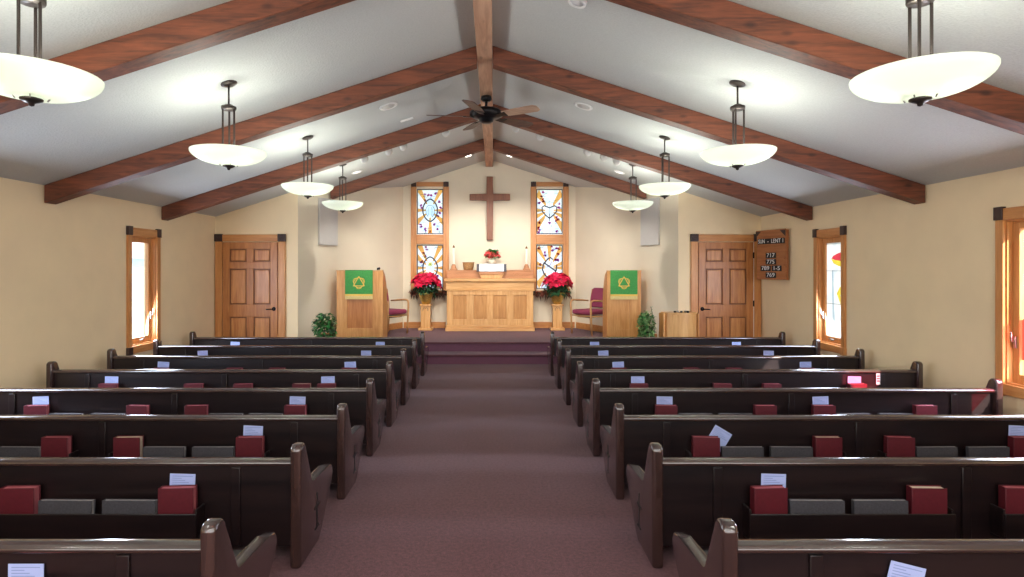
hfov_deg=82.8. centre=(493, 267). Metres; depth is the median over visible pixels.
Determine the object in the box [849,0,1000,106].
pendant lamp
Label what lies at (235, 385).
hymnal
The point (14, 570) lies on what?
card
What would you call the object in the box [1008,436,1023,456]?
hymnal
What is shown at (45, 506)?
songbook
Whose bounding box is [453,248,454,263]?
candle
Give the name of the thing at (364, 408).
pew
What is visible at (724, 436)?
card
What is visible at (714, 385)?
hymnal
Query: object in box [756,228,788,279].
hymn board
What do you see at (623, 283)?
altar cloth
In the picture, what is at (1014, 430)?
card
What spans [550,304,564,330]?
pedestal
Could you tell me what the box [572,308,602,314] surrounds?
seat cushion
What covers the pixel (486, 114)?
ceiling fan
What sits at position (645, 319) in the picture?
potted plant
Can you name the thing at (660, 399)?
card
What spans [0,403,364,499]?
pew
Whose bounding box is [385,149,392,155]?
track spotlight
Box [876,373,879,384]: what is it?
card
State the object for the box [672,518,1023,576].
pew
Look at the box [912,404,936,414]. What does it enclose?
hymnal
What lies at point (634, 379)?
card
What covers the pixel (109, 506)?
songbook
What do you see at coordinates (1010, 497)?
hymnal
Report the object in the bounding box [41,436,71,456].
hymnal
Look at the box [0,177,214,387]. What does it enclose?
wall
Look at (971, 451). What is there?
songbook
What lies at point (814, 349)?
pew
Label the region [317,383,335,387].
hymnal
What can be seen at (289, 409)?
hymnal
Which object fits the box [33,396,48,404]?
card
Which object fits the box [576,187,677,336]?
wall
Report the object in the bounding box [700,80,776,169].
pendant lamp
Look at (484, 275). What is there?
stand
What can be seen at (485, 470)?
floor
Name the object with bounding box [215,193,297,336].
wall
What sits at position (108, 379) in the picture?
card
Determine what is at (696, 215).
wall
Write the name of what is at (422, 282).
poinsettia
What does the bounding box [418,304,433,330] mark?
pedestal
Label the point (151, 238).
window
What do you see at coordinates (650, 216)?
acoustic panel
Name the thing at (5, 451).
songbook
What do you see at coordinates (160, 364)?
card
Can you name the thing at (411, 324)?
baseboard
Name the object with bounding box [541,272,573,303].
poinsettia
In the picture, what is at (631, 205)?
pendant lamp
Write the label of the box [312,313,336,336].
potted plant
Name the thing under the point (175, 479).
card
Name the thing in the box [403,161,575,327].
wall
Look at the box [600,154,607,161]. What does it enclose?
track spotlight
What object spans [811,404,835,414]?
hymnal
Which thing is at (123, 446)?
hymnal
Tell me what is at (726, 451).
songbook
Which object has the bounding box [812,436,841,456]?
hymnal
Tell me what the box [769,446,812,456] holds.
songbook
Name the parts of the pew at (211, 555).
rail, backrest, seat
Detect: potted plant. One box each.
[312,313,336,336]
[636,306,656,336]
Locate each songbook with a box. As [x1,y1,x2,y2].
[0,446,40,456]
[38,499,94,513]
[48,413,83,414]
[91,413,125,414]
[102,499,157,513]
[143,446,185,456]
[192,446,234,456]
[209,413,243,414]
[248,413,282,414]
[678,413,712,414]
[718,413,752,414]
[721,446,763,456]
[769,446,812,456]
[788,499,844,513]
[836,413,870,414]
[851,499,907,513]
[877,413,912,414]
[915,446,957,456]
[965,446,1009,456]
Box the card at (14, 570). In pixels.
[8,564,43,576]
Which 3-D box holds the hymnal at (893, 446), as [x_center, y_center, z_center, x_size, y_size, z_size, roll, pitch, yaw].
[2.807,1.298,4.014,0.182,0.262,0.050,0,0,5]
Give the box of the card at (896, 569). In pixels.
[887,560,925,576]
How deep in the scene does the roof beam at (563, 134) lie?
8.08 m
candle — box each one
[450,245,457,269]
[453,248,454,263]
[523,246,529,269]
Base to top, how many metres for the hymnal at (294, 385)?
0.262 m
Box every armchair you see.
[387,289,408,335]
[570,288,602,335]
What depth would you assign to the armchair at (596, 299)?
11.32 m
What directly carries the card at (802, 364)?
in the hymnal
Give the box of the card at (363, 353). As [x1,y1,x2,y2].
[361,351,370,355]
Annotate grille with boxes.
[382,104,394,108]
[577,104,589,108]
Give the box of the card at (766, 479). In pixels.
[761,473,785,487]
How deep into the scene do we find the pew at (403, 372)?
6.83 m
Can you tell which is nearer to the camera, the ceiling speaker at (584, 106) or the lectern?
the ceiling speaker at (584, 106)
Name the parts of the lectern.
panel, recessed panel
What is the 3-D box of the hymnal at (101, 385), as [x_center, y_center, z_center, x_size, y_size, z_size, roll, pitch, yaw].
[-3.886,1.298,5.856,0.182,0.262,0.050,0,0,1]
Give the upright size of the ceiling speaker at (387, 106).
0.078 m
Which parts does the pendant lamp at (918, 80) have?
rod, rod, lamp shade, rod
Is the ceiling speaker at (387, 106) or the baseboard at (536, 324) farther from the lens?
the baseboard at (536, 324)
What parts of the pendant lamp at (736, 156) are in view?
rod, rod, stem, lamp shade, rod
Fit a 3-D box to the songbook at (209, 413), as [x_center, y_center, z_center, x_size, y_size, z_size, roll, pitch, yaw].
[-2.275,1.333,4.932,0.286,0.192,0.031,0,-2,0]
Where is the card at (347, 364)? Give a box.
[344,362,355,367]
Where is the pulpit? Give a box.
[336,270,386,336]
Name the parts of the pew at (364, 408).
rail, backrest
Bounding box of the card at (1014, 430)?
[1008,425,1023,435]
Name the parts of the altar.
panel, panel, frame, panel, panel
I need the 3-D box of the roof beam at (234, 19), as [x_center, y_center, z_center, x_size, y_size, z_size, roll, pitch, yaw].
[-2.400,-1.479,3.940,4.456,1.617,0.160,0,0,0]
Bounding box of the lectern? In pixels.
[603,270,640,336]
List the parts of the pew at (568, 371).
backrest, rail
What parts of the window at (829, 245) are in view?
casing, casing, sill, casing, sash, pane, casing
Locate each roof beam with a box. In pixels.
[0,0,354,114]
[44,46,476,203]
[162,104,480,220]
[330,139,483,198]
[493,46,924,203]
[493,104,812,220]
[493,139,646,198]
[606,0,1023,134]
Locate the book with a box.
[477,264,506,271]
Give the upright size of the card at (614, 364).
0.150 m
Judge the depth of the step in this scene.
9.70 m
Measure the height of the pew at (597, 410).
0.660 m
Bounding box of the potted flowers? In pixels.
[484,249,500,263]
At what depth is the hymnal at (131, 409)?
4.91 m
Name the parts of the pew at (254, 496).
rail, backrest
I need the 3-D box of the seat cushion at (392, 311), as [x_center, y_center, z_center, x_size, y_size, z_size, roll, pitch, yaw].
[-2.025,0.849,11.265,0.490,0.090,0.490,0,0,36]
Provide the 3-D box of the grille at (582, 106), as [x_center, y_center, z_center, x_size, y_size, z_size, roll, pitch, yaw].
[1.077,-1.934,6.950,0.154,0.052,0.161,0,0,0]
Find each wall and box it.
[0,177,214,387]
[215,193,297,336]
[298,187,402,336]
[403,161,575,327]
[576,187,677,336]
[678,192,760,311]
[761,166,1023,414]
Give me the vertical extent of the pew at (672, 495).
0.660 m
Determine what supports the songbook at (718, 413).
in the pew at (597, 410)
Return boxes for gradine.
[446,270,533,277]
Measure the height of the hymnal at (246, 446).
0.262 m
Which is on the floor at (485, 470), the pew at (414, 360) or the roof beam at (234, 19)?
the pew at (414, 360)
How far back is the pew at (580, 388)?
5.91 m
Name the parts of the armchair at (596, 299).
leg and arm, leg and arm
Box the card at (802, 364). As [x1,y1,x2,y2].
[800,362,810,367]
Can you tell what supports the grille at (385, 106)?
attached to the ceiling speaker at (387, 106)
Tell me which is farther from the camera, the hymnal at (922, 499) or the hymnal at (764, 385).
the hymnal at (764, 385)
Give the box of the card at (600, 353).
[598,350,608,355]
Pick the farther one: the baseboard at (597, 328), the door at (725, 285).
the baseboard at (597, 328)
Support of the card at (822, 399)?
in the hymnal at (816, 409)
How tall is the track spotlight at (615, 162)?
0.177 m
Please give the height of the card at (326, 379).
0.148 m
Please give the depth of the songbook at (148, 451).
4.00 m
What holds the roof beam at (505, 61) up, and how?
attached to the ceiling
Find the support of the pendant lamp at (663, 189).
hanging from the ceiling
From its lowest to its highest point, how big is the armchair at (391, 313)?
0.888 m
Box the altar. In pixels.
[444,278,535,330]
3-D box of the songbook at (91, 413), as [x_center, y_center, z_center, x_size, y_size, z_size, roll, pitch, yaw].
[-3.277,1.333,4.932,0.286,0.192,0.031,0,-2,1]
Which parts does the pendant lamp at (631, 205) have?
lamp shade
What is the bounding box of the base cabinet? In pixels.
[659,312,698,336]
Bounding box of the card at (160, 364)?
[157,361,168,367]
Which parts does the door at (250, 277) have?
casing, raised panel, raised panel, raised panel, casing, raised panel, raised panel, raised panel, casing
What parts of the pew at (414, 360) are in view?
rail, backrest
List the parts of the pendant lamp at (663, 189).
rod, lamp shade, rod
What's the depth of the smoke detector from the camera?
4.51 m
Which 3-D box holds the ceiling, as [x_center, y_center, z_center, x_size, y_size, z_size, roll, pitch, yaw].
[-0.090,-1.601,4.910,9.800,1.718,15.620,0,0,0]
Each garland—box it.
[409,287,446,299]
[533,289,571,301]
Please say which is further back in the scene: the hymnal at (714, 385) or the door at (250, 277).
the door at (250, 277)
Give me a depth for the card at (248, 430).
4.06 m
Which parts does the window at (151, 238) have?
casing, sash, casing, sill, casing, casing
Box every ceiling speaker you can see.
[379,102,397,109]
[574,102,592,109]
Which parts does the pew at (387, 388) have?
rail, backrest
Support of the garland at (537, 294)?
attached to the window at (549, 207)
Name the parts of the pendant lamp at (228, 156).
rod, lamp shade, stem, rod, rod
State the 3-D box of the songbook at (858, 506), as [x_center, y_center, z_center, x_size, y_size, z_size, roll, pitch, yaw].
[2.058,1.333,3.090,0.286,0.192,0.031,0,-2,0]
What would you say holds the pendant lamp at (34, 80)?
hanging from the ceiling
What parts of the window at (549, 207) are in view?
casing, stained glass panel, stained glass panel, casing, casing, casing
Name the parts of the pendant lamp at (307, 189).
rod, lamp shade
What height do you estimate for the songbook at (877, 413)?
0.192 m
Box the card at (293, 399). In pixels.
[290,396,305,404]
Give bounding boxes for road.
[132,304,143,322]
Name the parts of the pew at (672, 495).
rail, backrest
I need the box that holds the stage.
[387,328,602,350]
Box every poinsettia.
[410,272,442,303]
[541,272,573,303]
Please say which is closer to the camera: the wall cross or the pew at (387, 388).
the pew at (387, 388)
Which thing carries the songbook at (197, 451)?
in the pew at (327, 439)
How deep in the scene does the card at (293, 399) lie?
4.98 m
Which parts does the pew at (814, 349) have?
backrest, rail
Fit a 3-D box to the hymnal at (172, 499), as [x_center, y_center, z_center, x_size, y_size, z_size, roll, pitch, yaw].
[-1.684,1.298,3.093,0.182,0.262,0.050,0,0,-4]
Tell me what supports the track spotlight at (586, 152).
attached to the ceiling
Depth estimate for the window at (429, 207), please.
12.39 m
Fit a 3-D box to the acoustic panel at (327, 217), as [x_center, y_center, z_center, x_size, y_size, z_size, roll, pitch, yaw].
[-2.932,-0.815,10.279,0.045,0.820,0.460,0,0,26]
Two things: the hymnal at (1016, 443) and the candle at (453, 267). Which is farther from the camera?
the candle at (453, 267)
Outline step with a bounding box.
[428,351,547,363]
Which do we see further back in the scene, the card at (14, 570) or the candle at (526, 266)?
the candle at (526, 266)
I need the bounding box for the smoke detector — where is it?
[568,0,586,8]
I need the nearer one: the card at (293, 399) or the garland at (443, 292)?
the card at (293, 399)
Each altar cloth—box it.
[345,270,372,298]
[610,270,637,298]
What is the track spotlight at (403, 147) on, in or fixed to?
attached to the ceiling
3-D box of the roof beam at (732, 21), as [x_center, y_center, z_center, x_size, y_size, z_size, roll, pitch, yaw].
[2.220,-1.479,3.940,4.456,1.617,0.160,0,0,0]
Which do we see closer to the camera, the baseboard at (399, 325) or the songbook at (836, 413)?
the songbook at (836, 413)
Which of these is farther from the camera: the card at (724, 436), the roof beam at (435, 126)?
the roof beam at (435, 126)
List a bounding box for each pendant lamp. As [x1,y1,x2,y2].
[0,0,104,106]
[189,80,266,169]
[281,135,333,198]
[322,164,362,212]
[612,164,652,212]
[639,135,690,198]
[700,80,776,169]
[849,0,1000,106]
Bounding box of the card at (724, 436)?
[709,425,731,451]
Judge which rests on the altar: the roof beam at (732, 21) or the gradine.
the gradine
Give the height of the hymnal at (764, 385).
0.262 m
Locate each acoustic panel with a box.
[318,197,337,245]
[640,197,659,245]
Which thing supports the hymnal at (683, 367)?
in the pew at (568, 371)
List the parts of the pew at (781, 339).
backrest, rail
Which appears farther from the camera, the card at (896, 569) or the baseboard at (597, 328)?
the baseboard at (597, 328)
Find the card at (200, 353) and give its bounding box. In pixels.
[197,350,207,355]
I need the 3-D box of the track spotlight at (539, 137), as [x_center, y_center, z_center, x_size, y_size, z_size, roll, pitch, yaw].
[0.690,-1.977,8.640,0.110,0.177,0.140,0,0,0]
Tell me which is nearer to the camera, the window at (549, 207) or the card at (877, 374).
the card at (877, 374)
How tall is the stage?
0.329 m
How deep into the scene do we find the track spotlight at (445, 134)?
8.59 m
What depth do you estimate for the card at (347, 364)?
6.82 m
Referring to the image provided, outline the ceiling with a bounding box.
[0,0,1023,216]
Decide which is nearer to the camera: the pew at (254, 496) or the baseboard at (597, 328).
the pew at (254, 496)
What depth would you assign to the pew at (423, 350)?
8.67 m
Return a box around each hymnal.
[0,485,40,513]
[24,404,49,414]
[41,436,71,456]
[98,383,118,387]
[113,436,143,456]
[126,404,149,414]
[158,485,196,513]
[184,383,203,387]
[184,404,208,414]
[233,383,252,387]
[236,436,264,456]
[284,404,306,414]
[292,383,311,387]
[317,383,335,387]
[629,383,647,387]
[655,404,676,414]
[683,367,699,368]
[691,435,719,456]
[712,383,731,387]
[750,485,787,513]
[753,404,776,414]
[762,383,781,387]
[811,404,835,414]
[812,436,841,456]
[847,383,866,387]
[883,435,914,456]
[906,485,946,513]
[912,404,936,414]
[998,485,1023,513]
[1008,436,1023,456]
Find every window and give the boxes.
[126,226,161,355]
[411,182,448,294]
[531,181,568,294]
[812,226,846,355]
[993,206,1023,398]
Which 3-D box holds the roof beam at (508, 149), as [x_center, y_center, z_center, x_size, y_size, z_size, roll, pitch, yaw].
[1.349,-1.760,10.330,2.714,1.056,0.160,0,0,0]
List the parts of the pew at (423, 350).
rail, backrest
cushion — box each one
[389,308,406,314]
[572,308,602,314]
[591,288,602,307]
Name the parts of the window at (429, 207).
casing, casing, casing, stained glass panel, stained glass panel, casing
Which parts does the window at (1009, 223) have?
casing, lock handle, casing, casing, sill, sash, pane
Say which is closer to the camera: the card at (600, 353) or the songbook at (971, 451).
the songbook at (971, 451)
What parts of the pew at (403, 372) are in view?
rail, backrest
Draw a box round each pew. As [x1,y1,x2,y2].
[0,378,385,456]
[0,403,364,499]
[0,442,332,567]
[0,518,276,576]
[46,361,400,426]
[107,349,412,404]
[153,339,421,388]
[189,331,428,375]
[547,331,785,375]
[553,339,819,388]
[560,349,864,404]
[570,361,922,426]
[582,378,1002,456]
[600,403,1023,499]
[626,442,1023,567]
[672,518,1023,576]
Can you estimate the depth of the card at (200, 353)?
7.74 m
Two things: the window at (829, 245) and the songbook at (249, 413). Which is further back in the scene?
the window at (829, 245)
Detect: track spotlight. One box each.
[361,156,368,163]
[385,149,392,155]
[400,144,406,150]
[442,130,449,137]
[512,126,518,132]
[536,134,543,140]
[584,149,590,155]
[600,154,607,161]
[612,159,619,165]
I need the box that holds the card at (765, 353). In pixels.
[763,350,773,355]
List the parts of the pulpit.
recessed panel, panel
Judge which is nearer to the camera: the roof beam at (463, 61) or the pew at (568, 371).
the roof beam at (463, 61)
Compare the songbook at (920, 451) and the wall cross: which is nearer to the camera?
the songbook at (920, 451)
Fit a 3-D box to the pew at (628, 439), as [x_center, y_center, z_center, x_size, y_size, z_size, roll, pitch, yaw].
[2.599,1.280,4.308,3.502,0.660,0.682,0,0,0]
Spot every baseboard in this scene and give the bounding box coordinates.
[325,322,402,335]
[404,322,445,327]
[533,322,574,327]
[576,322,656,336]
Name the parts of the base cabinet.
corner post, corner post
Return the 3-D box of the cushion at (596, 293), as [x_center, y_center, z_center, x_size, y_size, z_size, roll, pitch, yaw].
[2.116,0.587,11.444,0.120,0.388,0.490,0,0,-36]
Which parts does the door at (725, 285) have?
casing, raised panel, raised panel, raised panel, casing, raised panel, raised panel, raised panel, casing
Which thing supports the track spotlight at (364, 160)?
attached to the ceiling
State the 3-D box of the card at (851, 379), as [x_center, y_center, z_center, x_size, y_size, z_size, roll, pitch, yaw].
[3.670,1.175,5.899,0.140,0.149,0.002,0,0,-1]
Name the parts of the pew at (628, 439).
rail, backrest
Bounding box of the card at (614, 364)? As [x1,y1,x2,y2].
[612,362,623,367]
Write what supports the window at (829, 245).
in the wall at (920, 278)
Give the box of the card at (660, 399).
[657,396,672,404]
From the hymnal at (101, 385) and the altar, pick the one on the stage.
the altar
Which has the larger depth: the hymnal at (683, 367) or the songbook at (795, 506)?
the hymnal at (683, 367)
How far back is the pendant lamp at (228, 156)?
4.93 m
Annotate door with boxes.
[214,234,285,336]
[690,234,760,336]
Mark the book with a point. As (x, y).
(480, 267)
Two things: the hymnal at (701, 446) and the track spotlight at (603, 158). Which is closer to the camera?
the hymnal at (701, 446)
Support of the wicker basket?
on the gradine
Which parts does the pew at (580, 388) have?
backrest, rail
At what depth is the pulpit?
10.20 m
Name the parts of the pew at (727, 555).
rail, backrest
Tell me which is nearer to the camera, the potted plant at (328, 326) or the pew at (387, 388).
the pew at (387, 388)
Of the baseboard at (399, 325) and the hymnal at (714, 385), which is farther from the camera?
the baseboard at (399, 325)
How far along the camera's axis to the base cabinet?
9.29 m
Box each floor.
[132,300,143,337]
[232,364,708,576]
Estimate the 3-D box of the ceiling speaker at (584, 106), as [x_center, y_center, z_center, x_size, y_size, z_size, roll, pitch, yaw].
[1.080,-1.938,6.950,0.219,0.078,0.230,0,0,0]
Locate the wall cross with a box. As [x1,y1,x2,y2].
[470,176,509,239]
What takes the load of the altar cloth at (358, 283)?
hanging from the pulpit
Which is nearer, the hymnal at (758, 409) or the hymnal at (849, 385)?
the hymnal at (758, 409)
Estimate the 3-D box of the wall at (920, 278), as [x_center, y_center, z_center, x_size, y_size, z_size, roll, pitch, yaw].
[4.540,0.363,3.610,0.160,2.495,12.420,0,0,0]
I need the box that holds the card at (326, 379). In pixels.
[321,376,334,382]
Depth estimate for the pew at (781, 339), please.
8.67 m
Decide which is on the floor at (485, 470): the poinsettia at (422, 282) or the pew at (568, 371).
the pew at (568, 371)
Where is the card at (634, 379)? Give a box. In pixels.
[631,376,644,382]
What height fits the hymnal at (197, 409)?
0.262 m
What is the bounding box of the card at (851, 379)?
[848,376,860,382]
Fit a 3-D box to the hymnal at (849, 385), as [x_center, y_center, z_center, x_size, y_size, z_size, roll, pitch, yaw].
[3.669,1.298,5.856,0.182,0.262,0.050,0,0,-5]
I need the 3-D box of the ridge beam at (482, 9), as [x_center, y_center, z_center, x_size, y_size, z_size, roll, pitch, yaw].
[-0.090,-2.223,4.884,0.156,0.135,14.948,0,0,0]
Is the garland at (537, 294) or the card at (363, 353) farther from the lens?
the garland at (537, 294)
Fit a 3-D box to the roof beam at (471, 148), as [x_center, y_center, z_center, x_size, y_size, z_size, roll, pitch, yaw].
[-1.529,-1.760,10.330,2.714,1.056,0.160,0,0,0]
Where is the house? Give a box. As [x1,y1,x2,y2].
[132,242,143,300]
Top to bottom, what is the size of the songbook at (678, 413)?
0.192 m
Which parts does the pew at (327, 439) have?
rail, backrest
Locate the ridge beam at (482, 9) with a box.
[473,0,492,166]
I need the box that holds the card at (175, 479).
[170,473,195,484]
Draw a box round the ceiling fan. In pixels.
[426,95,539,130]
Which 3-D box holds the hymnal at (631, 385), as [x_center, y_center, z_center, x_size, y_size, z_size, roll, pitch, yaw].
[1.467,1.298,5.856,0.182,0.262,0.050,0,0,2]
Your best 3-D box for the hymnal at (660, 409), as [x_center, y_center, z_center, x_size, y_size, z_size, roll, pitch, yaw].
[1.467,1.298,4.935,0.182,0.262,0.050,0,0,5]
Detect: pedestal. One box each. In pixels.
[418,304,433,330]
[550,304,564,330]
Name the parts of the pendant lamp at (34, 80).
rod, rod, rod, lamp shade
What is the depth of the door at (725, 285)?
9.64 m
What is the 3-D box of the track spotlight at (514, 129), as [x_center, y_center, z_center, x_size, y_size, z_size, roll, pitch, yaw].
[0.330,-2.093,8.640,0.110,0.177,0.140,0,0,0]
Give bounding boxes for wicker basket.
[462,262,473,269]
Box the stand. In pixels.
[479,272,503,278]
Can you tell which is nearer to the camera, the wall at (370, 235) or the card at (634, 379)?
the card at (634, 379)
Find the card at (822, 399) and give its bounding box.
[812,396,828,403]
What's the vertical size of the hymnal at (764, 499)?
0.262 m
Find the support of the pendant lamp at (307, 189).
hanging from the ceiling
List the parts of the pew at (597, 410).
backrest, rail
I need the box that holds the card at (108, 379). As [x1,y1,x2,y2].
[105,376,117,382]
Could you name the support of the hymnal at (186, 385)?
in the pew at (387, 388)
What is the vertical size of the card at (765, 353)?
0.145 m
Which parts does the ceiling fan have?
blade, blade, blade, blade, blade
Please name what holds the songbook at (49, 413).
in the pew at (364, 408)
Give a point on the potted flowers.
(490, 253)
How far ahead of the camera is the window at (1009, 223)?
5.03 m
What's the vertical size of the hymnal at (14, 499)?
0.262 m
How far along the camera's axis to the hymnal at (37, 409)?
4.91 m
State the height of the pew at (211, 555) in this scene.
0.660 m
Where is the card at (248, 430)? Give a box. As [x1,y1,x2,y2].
[243,425,262,435]
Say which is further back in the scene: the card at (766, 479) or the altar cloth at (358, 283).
the altar cloth at (358, 283)
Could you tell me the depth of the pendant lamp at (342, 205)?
8.85 m

